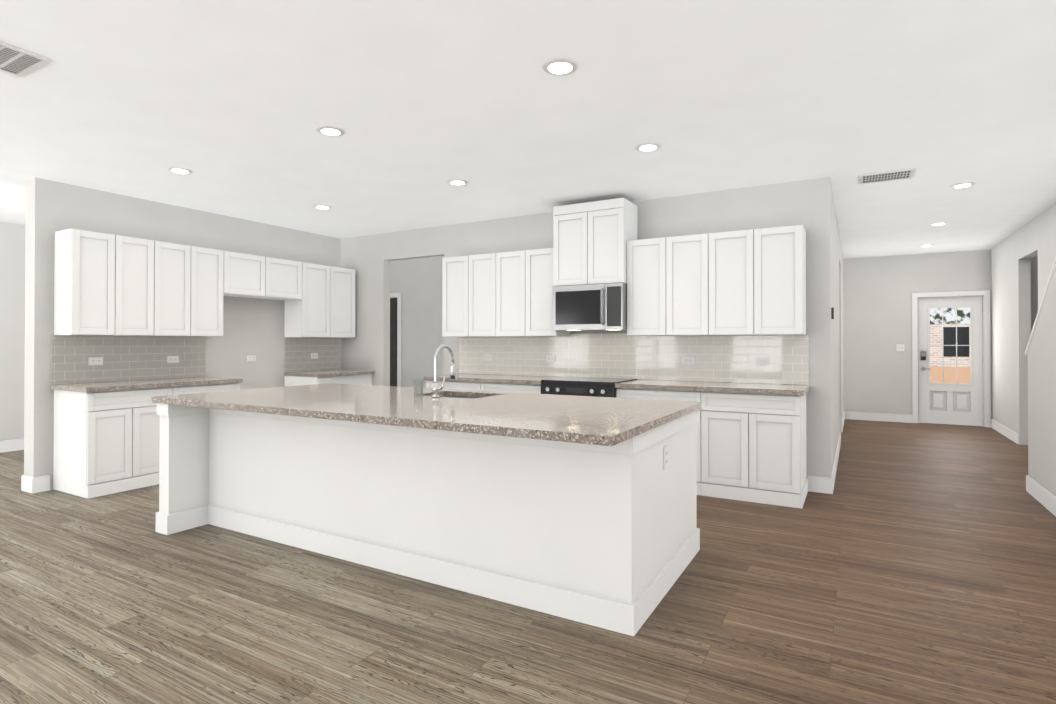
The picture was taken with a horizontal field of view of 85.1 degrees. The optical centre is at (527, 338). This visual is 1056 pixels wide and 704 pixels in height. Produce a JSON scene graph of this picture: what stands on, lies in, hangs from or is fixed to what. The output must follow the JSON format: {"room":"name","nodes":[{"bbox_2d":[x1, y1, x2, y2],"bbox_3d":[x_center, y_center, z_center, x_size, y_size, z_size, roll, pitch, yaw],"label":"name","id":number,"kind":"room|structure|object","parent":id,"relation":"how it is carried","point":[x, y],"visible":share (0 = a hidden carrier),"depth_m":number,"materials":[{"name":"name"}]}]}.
{"room":"kitchen","nodes":[
{"label":"kitchen","id":0,"kind":"room"},
{"bbox_2d":[0,222,24,440],"bbox_3d":[-7.247,-0.032,5.208,0.120,2.740,9.620,0,0,30],"label":"wall","id":1,"kind":"structure","parent":0,"point":[12,307],"depth_m":6.91,"materials":[{"name":"paint"}]},
{"bbox_2d":[0,411,1055,515],"bbox_3d":[-1.225,1.268,4.913,10.620,0.137,15.100,0,0,30],"label":"baseboard","id":2,"kind":"structure","parent":1,"relation":"attached to","point":[1043,496],"depth_m":5.06,"materials":[{"name":"white wood"}]},
{"bbox_2d":[24,177,340,489],"bbox_3d":[-3.521,-0.023,6.517,0.190,2.740,3.410,0,0,30],"label":"wall","id":3,"kind":"structure","parent":0,"point":[253,326],"depth_m":5.81,"materials":[{"name":"paint"}]},
{"bbox_2d":[54,228,125,335],"bbox_3d":[-3.972,-0.492,5.204,0.328,0.920,0.395,0,0,30],"label":"upper cabinet","id":4,"kind":"object","parent":3,"relation":"attached to","point":[105,284],"depth_m":5.09,"materials":[{"name":"white wood"}]},
{"bbox_2d":[126,236,161,335],"bbox_3d":[-3.821,-0.490,5.468,0.328,0.920,0.457,0,0,30],"label":"upper cabinet","id":5,"kind":"object","parent":3,"relation":"attached to","point":[143,256],"depth_m":5.46,"materials":[{"name":"white wood"}]},
{"bbox_2d":[162,242,197,335],"bbox_3d":[-3.651,-0.488,5.765,0.328,0.920,0.472,0,0,30],"label":"upper cabinet","id":6,"kind":"object","parent":3,"relation":"attached to","point":[179,261],"depth_m":5.75,"materials":[{"name":"white wood"}]},
{"bbox_2d":[51,335,339,384],"bbox_3d":[-3.408,0.197,6.513,0.008,0.436,3.278,0,0,30],"label":"backsplash","id":7,"kind":"structure","parent":3,"relation":"attached to","point":[127,358],"depth_m":5.75,"materials":[{"name":"tile"}]},
{"bbox_2d":[88,357,102,364],"bbox_3d":[-4.045,0.209,5.381,0.008,0.072,0.116,0,0,30],"label":"electrical outlet","id":8,"kind":"object","parent":7,"relation":"attached to","point":[95,360],"visible":1,"depth_m":5.38,"materials":[{"name":"white plastic"}]},
{"bbox_2d":[167,356,178,362],"bbox_3d":[-3.698,0.213,5.988,0.008,0.072,0.116,0,0,30],"label":"electrical outlet","id":9,"kind":"object","parent":7,"relation":"attached to","point":[172,359],"visible":1,"depth_m":5.99,"materials":[{"name":"white plastic"}]},
{"bbox_2d":[311,353,317,358],"bbox_3d":[-2.804,0.224,7.551,0.008,0.072,0.116,0,0,30],"label":"electrical outlet","id":10,"kind":"object","parent":7,"relation":"attached to","point":[314,355],"visible":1,"depth_m":7.55,"materials":[{"name":"white plastic"}]},
{"bbox_2d":[198,247,225,335],"bbox_3d":[-3.493,-0.486,6.042,0.328,0.920,0.410,0,0,30],"label":"upper cabinet","id":11,"kind":"object","parent":3,"relation":"attached to","point":[211,262],"depth_m":6.03,"materials":[{"name":"white wood"}]},
{"bbox_2d":[226,251,273,299],"bbox_3d":[-3.251,-0.713,6.466,0.328,0.460,0.560,0,0,30],"label":"upper cabinet","id":12,"kind":"object","parent":3,"relation":"attached to","point":[247,275],"depth_m":6.42,"materials":[{"name":"white wood"}]},
{"bbox_2d":[247,355,255,360],"bbox_3d":[-3.258,0.229,6.774,0.008,0.072,0.116,0,0,30],"label":"outlet","id":13,"kind":"object","parent":3,"relation":"attached to","point":[251,357],"visible":1,"depth_m":6.77,"materials":[{"name":"white plastic"}]},
{"bbox_2d":[274,258,305,299],"bbox_3d":[-3.034,-0.711,6.847,0.328,0.460,0.561,0,0,30],"label":"upper cabinet","id":14,"kind":"object","parent":3,"relation":"attached to","point":[289,275],"depth_m":6.86,"materials":[{"name":"white wood"}]},
{"bbox_2d":[284,263,333,337],"bbox_3d":[-2.773,-0.478,7.303,0.328,0.920,0.490,0,0,30],"label":"upper cabinet","id":15,"kind":"object","parent":3,"relation":"attached to","point":[312,317],"depth_m":7.18,"materials":[{"name":"white wood"}]},
{"bbox_2d":[334,267,354,337],"bbox_3d":[-2.590,-0.476,7.622,0.328,0.920,0.490,0,0,30],"label":"upper cabinet","id":16,"kind":"object","parent":3,"relation":"attached to","point":[344,278],"depth_m":7.60,"materials":[{"name":"white wood"}]},
{"bbox_2d":[390,256,443,387],"bbox_3d":[-1.424,-0.006,8.987,3.840,2.740,0.160,0,0,30],"label":"wall","id":17,"kind":"structure","parent":0,"point":[417,283],"depth_m":9.07,"materials":[{"name":"paint"}]},
{"bbox_2d":[390,292,400,386],"bbox_3d":[-2.414,0.312,9.449,0.860,2.110,0.017,0,0,30],"label":"door frame","id":18,"kind":"structure","parent":17,"relation":"attached to","point":[398,295],"depth_m":9.25,"materials":[{"name":"wood"}]},
{"bbox_2d":[0,419,1055,703],"bbox_3d":[-0.894,1.362,5.069,12.200,0.050,15.700,0,0,30],"label":"floor","id":19,"kind":"structure","parent":0,"point":[908,563],"depth_m":2.78,"materials":[{"name":"brown wood"}]},
{"bbox_2d":[53,386,182,498],"bbox_3d":[-3.754,0.893,5.274,0.627,0.888,0.750,0,0,30],"label":"base cabinet","id":20,"kind":"object","parent":19,"relation":"on","point":[106,438],"depth_m":4.99,"materials":[{"name":"wood"}]},
{"bbox_2d":[51,378,242,393],"bbox_3d":[-3.591,0.430,5.528,0.644,0.040,1.400,0,0,30],"label":"countertop","id":21,"kind":"structure","parent":20,"relation":"on","point":[156,384],"depth_m":5.25,"materials":[{"name":"beige stone"}]},
{"bbox_2d":[183,382,240,393],"bbox_3d":[-3.445,0.896,5.815,0.627,0.888,0.741,0,0,30],"label":"base cabinet","id":22,"kind":"object","parent":19,"relation":"on","point":[227,386],"depth_m":5.73,"materials":[{"name":"wood"}]},
{"bbox_2d":[284,374,371,386],"bbox_3d":[-2.542,0.907,7.395,0.627,0.888,0.896,0,0,30],"label":"base cabinet","id":23,"kind":"object","parent":19,"relation":"on","point":[289,379],"depth_m":7.12,"materials":[{"name":"wood"}]},
{"bbox_2d":[291,370,374,377],"bbox_3d":[-2.531,0.443,7.384,0.644,0.040,0.894,0,0,30],"label":"countertop","id":24,"kind":"structure","parent":23,"relation":"on","point":[327,373],"depth_m":7.19,"materials":[{"name":"beige stone"}]},
{"bbox_2d":[155,395,701,635],"bbox_3d":[-0.742,0.883,3.787,3.332,0.888,1.512,0,0,30],"label":"kitchen island","id":25,"kind":"object","parent":19,"relation":"on","point":[582,509],"depth_m":3.12,"materials":[{"name":"wood"}]},
{"bbox_2d":[152,383,701,446],"bbox_3d":[-0.751,0.419,3.791,3.372,0.040,1.532,0,0,30],"label":"island countertop","id":26,"kind":"structure","parent":25,"relation":"on","point":[594,421],"depth_m":3.26,"materials":[{"name":"beige stone"}]},
{"bbox_2d":[413,378,422,395],"bbox_3d":[-0.767,0.339,4.018,0.072,0.120,0.072,0,0,30],"label":"glass tumbler","id":27,"kind":"object","parent":26,"relation":"on","point":[421,385],"visible":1,"depth_m":4.01,"materials":[{"name":"clear glass"}]},
{"bbox_2d":[432,344,454,397],"bbox_3d":[-0.561,0.218,3.983,0.107,0.362,0.236,0,0,30],"label":"faucet","id":28,"kind":"object","parent":26,"relation":"on","point":[436,388],"visible":1,"depth_m":3.92,"materials":[{"name":"silver metal"}]},
{"bbox_2d":[663,445,667,469],"bbox_3d":[0.726,0.623,3.019,0.008,0.116,0.072,0,0,30],"label":"outlet","id":29,"kind":"object","parent":25,"relation":"attached to","point":[665,457],"visible":0.98,"depth_m":3.00,"materials":[{"name":"white plastic"}]},
{"bbox_2d":[426,382,486,390],"bbox_3d":[-0.639,0.901,6.463,0.800,0.888,0.627,0,0,30],"label":"base cabinet","id":30,"kind":"object","parent":19,"relation":"on","point":[476,386],"depth_m":6.15,"materials":[{"name":"wood"}]},
{"bbox_2d":[487,382,540,393],"bbox_3d":[-0.051,0.898,6.127,0.798,0.888,0.627,0,0,30],"label":"base cabinet","id":31,"kind":"object","parent":19,"relation":"on","point":[491,386],"depth_m":5.85,"materials":[{"name":"wood"}]},
{"bbox_2d":[423,374,551,385],"bbox_3d":[-0.356,0.435,6.285,1.482,0.040,0.644,0,0,30],"label":"countertop","id":32,"kind":"structure","parent":31,"relation":"on","point":[519,380],"depth_m":6.12,"materials":[{"name":"beige stone"}]},
{"bbox_2d":[541,376,636,397],"bbox_3d":[0.607,0.870,5.702,0.756,0.936,0.693,0,0,30],"label":"range","id":33,"kind":"object","parent":19,"relation":"on","point":[589,386],"visible":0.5,"depth_m":5.46,"materials":[{"name":"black metal"}]},
{"bbox_2d":[616,390,710,496],"bbox_3d":[1.320,0.893,5.343,0.827,0.888,0.627,0,0,30],"label":"base cabinet","id":34,"kind":"object","parent":19,"relation":"on","point":[703,427],"depth_m":4.91,"materials":[{"name":"wood"}]},
{"bbox_2d":[711,394,806,508],"bbox_3d":[1.934,0.891,4.992,0.831,0.888,0.627,0,0,30],"label":"base cabinet","id":35,"kind":"object","parent":19,"relation":"on","point":[750,442],"depth_m":4.69,"materials":[{"name":"wood"}]},
{"bbox_2d":[615,380,808,393],"bbox_3d":[1.630,0.428,5.150,1.562,0.040,0.644,0,0,30],"label":"countertop","id":36,"kind":"structure","parent":35,"relation":"on","point":[711,387],"depth_m":4.95,"materials":[{"name":"beige stone"}]},
{"bbox_2d":[0,0,1055,258],"bbox_3d":[-0.894,-1.428,5.088,12.200,0.050,15.700,0,0,30],"label":"ceiling","id":37,"kind":"structure","parent":0,"point":[232,104],"depth_m":3.51,"materials":[{"name":"paint"}]},
{"bbox_2d":[0,42,50,77],"bbox_3d":[-2.667,-1.413,2.853,0.360,0.008,0.360,0,0,30],"label":"ceiling vent","id":38,"kind":"object","parent":37,"relation":"in","point":[17,62],"visible":1,"depth_m":2.92,"materials":[{"name":"grey plastic"}]},
{"bbox_2d":[167,167,192,173],"bbox_3d":[-2.903,-1.401,4.796,0.184,0.007,0.184,0,0,30],"label":"recessed light","id":39,"kind":"object","parent":37,"relation":"in","point":[179,170],"visible":1,"depth_m":4.77,"materials":[{"name":"white plastic"}]},
{"bbox_2d":[313,205,330,208],"bbox_3d":[-2.177,-1.392,6.086,0.184,0.007,0.184,0,0,30],"label":"recessed light","id":40,"kind":"object","parent":37,"relation":"in","point":[321,207],"visible":1,"depth_m":6.08,"materials":[{"name":"white plastic"}]},
{"bbox_2d":[316,126,344,135],"bbox_3d":[-1.340,-1.407,3.903,0.184,0.007,0.184,0,0,30],"label":"recessed light","id":41,"kind":"object","parent":37,"relation":"in","point":[329,131],"visible":1,"depth_m":3.89,"materials":[{"name":"white plastic"}]},
{"bbox_2d":[447,179,467,184],"bbox_3d":[-0.631,-1.398,5.144,0.184,0.007,0.184,0,0,30],"label":"recessed light","id":42,"kind":"object","parent":37,"relation":"in","point":[457,182],"visible":1,"depth_m":5.13,"materials":[{"name":"white plastic"}]},
{"bbox_2d":[543,58,577,75],"bbox_3d":[0.168,-1.413,2.995,0.184,0.007,0.184,0,0,30],"label":"recessed light","id":43,"kind":"object","parent":37,"relation":"in","point":[561,66],"visible":1,"depth_m":2.98,"materials":[{"name":"white plastic"}]},
{"bbox_2d":[635,143,660,151],"bbox_3d":[0.881,-1.405,4.223,0.184,0.007,0.184,0,0,30],"label":"recessed light","id":44,"kind":"object","parent":37,"relation":"in","point":[645,147],"visible":1,"depth_m":4.21,"materials":[{"name":"white plastic"}]},
{"bbox_2d":[859,168,914,183],"bbox_3d":[3.090,-1.399,4.964,0.400,0.008,0.300,0,0,30],"label":"ceiling vent","id":45,"kind":"object","parent":37,"relation":"in","point":[887,176],"visible":0.98,"depth_m":4.95,"materials":[{"name":"grey plastic"}]},
{"bbox_2d":[929,222,946,225],"bbox_3d":[4.961,-1.386,6.947,0.184,0.007,0.184,0,0,30],"label":"recessed light","id":46,"kind":"object","parent":37,"relation":"in","point":[939,223],"visible":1,"depth_m":6.92,"materials":[{"name":"white plastic"}]},
{"bbox_2d":[950,182,974,187],"bbox_3d":[3.966,-1.398,5.247,0.184,0.007,0.184,0,0,30],"label":"recessed light","id":47,"kind":"object","parent":37,"relation":"in","point":[961,185],"visible":0.9,"depth_m":5.23,"materials":[{"name":"white plastic"}]},
{"bbox_2d":[340,177,831,477],"bbox_3d":[-0.041,-0.023,6.560,6.190,2.740,0.120,0,0,30],"label":"wall","id":48,"kind":"structure","parent":0,"point":[806,204],"depth_m":5.67,"materials":[{"name":"paint"}]},
{"bbox_2d":[442,255,473,336],"bbox_3d":[-0.726,-0.482,6.694,0.431,0.920,0.330,0,0,30],"label":"upper cabinet","id":49,"kind":"object","parent":48,"relation":"attached to","point":[457,272],"depth_m":6.55,"materials":[{"name":"white wood"}]},
{"bbox_2d":[474,252,501,336],"bbox_3d":[-0.431,-0.483,6.526,0.492,0.920,0.330,0,0,30],"label":"upper cabinet","id":50,"kind":"object","parent":48,"relation":"attached to","point":[487,267],"depth_m":6.35,"materials":[{"name":"white wood"}]},
{"bbox_2d":[502,250,529,336],"bbox_3d":[-0.110,-0.484,6.342,0.492,0.920,0.330,0,0,30],"label":"upper cabinet","id":51,"kind":"object","parent":48,"relation":"attached to","point":[515,264],"depth_m":6.17,"materials":[{"name":"white wood"}]},
{"bbox_2d":[530,248,569,336],"bbox_3d":[0.185,-0.485,6.174,0.431,0.920,0.330,0,0,30],"label":"upper cabinet","id":52,"kind":"object","parent":48,"relation":"attached to","point":[540,292],"depth_m":6.02,"materials":[{"name":"white wood"}]},
{"bbox_2d":[550,202,593,289],"bbox_3d":[0.546,-0.940,5.930,0.441,0.815,0.400,0,0,30],"label":"upper cabinet","id":53,"kind":"object","parent":48,"relation":"attached to","point":[572,252],"depth_m":5.76,"materials":[{"name":"white wood"}]},
{"bbox_2d":[552,283,626,330],"bbox_3d":[0.666,-0.308,5.814,0.754,0.444,0.471,0,0,30],"label":"microwave","id":54,"kind":"object","parent":53,"relation":"attached to","point":[597,307],"visible":1,"depth_m":5.63,"materials":[{"name":"silver metal"}]},
{"bbox_2d":[594,198,637,283],"bbox_3d":[0.823,-0.941,5.772,0.440,0.815,0.400,0,0,30],"label":"upper cabinet","id":55,"kind":"object","parent":48,"relation":"attached to","point":[615,220],"depth_m":5.58,"materials":[{"name":"white wood"}]},
{"bbox_2d":[459,333,808,384],"bbox_3d":[0.817,0.193,5.995,3.800,0.500,0.008,0,0,30],"label":"backsplash","id":56,"kind":"structure","parent":48,"relation":"attached to","point":[716,358],"depth_m":5.78,"materials":[{"name":"tile"}]},
{"bbox_2d":[483,354,491,360],"bbox_3d":[-0.472,0.218,6.721,0.116,0.072,0.008,0,0,30],"label":"electrical outlet","id":57,"kind":"object","parent":56,"relation":"attached to","point":[487,357],"visible":1,"depth_m":6.72,"materials":[{"name":"white plastic"}]},
{"bbox_2d":[546,355,555,361],"bbox_3d":[0.248,0.215,6.309,0.116,0.072,0.008,0,0,30],"label":"electrical outlet","id":58,"kind":"object","parent":56,"relation":"attached to","point":[550,358],"visible":1,"depth_m":6.31,"materials":[{"name":"white plastic"}]},
{"bbox_2d":[682,357,693,363],"bbox_3d":[1.551,0.210,5.565,0.116,0.072,0.008,0,0,30],"label":"electrical outlet","id":59,"kind":"object","parent":56,"relation":"attached to","point":[687,360],"visible":1,"depth_m":5.56,"materials":[{"name":"white plastic"}]},
{"bbox_2d":[755,358,768,365],"bbox_3d":[2.132,0.208,5.232,0.116,0.072,0.008,0,0,30],"label":"electrical outlet","id":60,"kind":"object","parent":56,"relation":"attached to","point":[762,361],"visible":1,"depth_m":5.23,"materials":[{"name":"white plastic"}]},
{"bbox_2d":[626,237,673,335],"bbox_3d":[1.226,-0.489,5.579,0.445,0.920,0.330,0,0,30],"label":"upper cabinet","id":61,"kind":"object","parent":48,"relation":"attached to","point":[649,262],"depth_m":5.44,"materials":[{"name":"white wood"}]},
{"bbox_2d":[674,232,717,335],"bbox_3d":[1.533,-0.491,5.403,0.507,0.920,0.330,0,0,30],"label":"upper cabinet","id":62,"kind":"object","parent":48,"relation":"attached to","point":[695,256],"depth_m":5.23,"materials":[{"name":"white wood"}]},
{"bbox_2d":[718,228,761,335],"bbox_3d":[1.868,-0.492,5.212,0.507,0.920,0.330,0,0,30],"label":"upper cabinet","id":63,"kind":"object","parent":48,"relation":"attached to","point":[744,282],"depth_m":5.04,"materials":[{"name":"white wood"}]},
{"bbox_2d":[762,225,805,334],"bbox_3d":[2.175,-0.493,5.036,0.446,0.920,0.330,0,0,30],"label":"upper cabinet","id":64,"kind":"object","parent":48,"relation":"attached to","point":[784,247],"depth_m":4.87,"materials":[{"name":"white wood"}]},
{"bbox_2d":[831,186,843,469],"bbox_3d":[3.984,-0.017,7.485,0.120,2.740,5.480,0,0,30],"label":"wall","id":65,"kind":"structure","parent":0,"point":[837,383],"depth_m":6.08,"materials":[{"name":"paint"}]},
{"bbox_2d":[831,307,833,320],"bbox_3d":[2.683,-0.223,5.068,0.022,0.120,0.110,0,0,30],"label":"thermostat","id":66,"kind":"object","parent":65,"relation":"attached to","point":[832,313],"visible":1,"depth_m":5.03,"materials":[{"name":"grey plastic"}]},
{"bbox_2d":[843,249,991,418],"bbox_3d":[6.301,-0.004,9.403,2.240,2.740,0.150,0,0,30],"label":"wall","id":67,"kind":"structure","parent":0,"point":[878,291],"depth_m":9.51,"materials":[{"name":"paint"}]},
{"bbox_2d":[896,344,904,350],"bbox_3d":[6.105,0.146,9.422,0.116,0.116,0.008,0,0,30],"label":"light switch","id":68,"kind":"object","parent":67,"relation":"attached to","point":[900,347],"visible":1,"depth_m":9.42,"materials":[{"name":"white plastic"}]},
{"bbox_2d":[918,296,982,425],"bbox_3d":[6.699,0.348,9.118,0.840,2.016,0.105,0,0,30],"label":"front door","id":69,"kind":"structure","parent":67,"relation":"in","point":[950,360],"depth_m":9.13,"materials":[{"name":"white wood"}]},
{"bbox_2d":[912,290,990,427],"bbox_3d":[6.713,0.310,9.155,1.000,2.110,0.167,0,0,30],"label":"door frame","id":70,"kind":"structure","parent":67,"relation":"attached to","point":[985,294],"depth_m":8.97,"materials":[{"name":"white wood"}]},
{"bbox_2d":[991,205,1055,444],"bbox_3d":[5.794,-0.024,6.381,0.120,2.740,5.600,0,0,30],"label":"wall","id":71,"kind":"structure","parent":0,"point":[1023,260],"depth_m":7.35,"materials":[{"name":"paint"}]},
{"bbox_2d":[1025,258,1055,496],"bbox_3d":[1.854,-0.064,0.496,0.150,2.740,10.470,0,0,30],"label":"wall","id":72,"kind":"structure","parent":0,"point":[1040,351],"depth_m":4.61,"materials":[{"name":"paint"}]}
]}

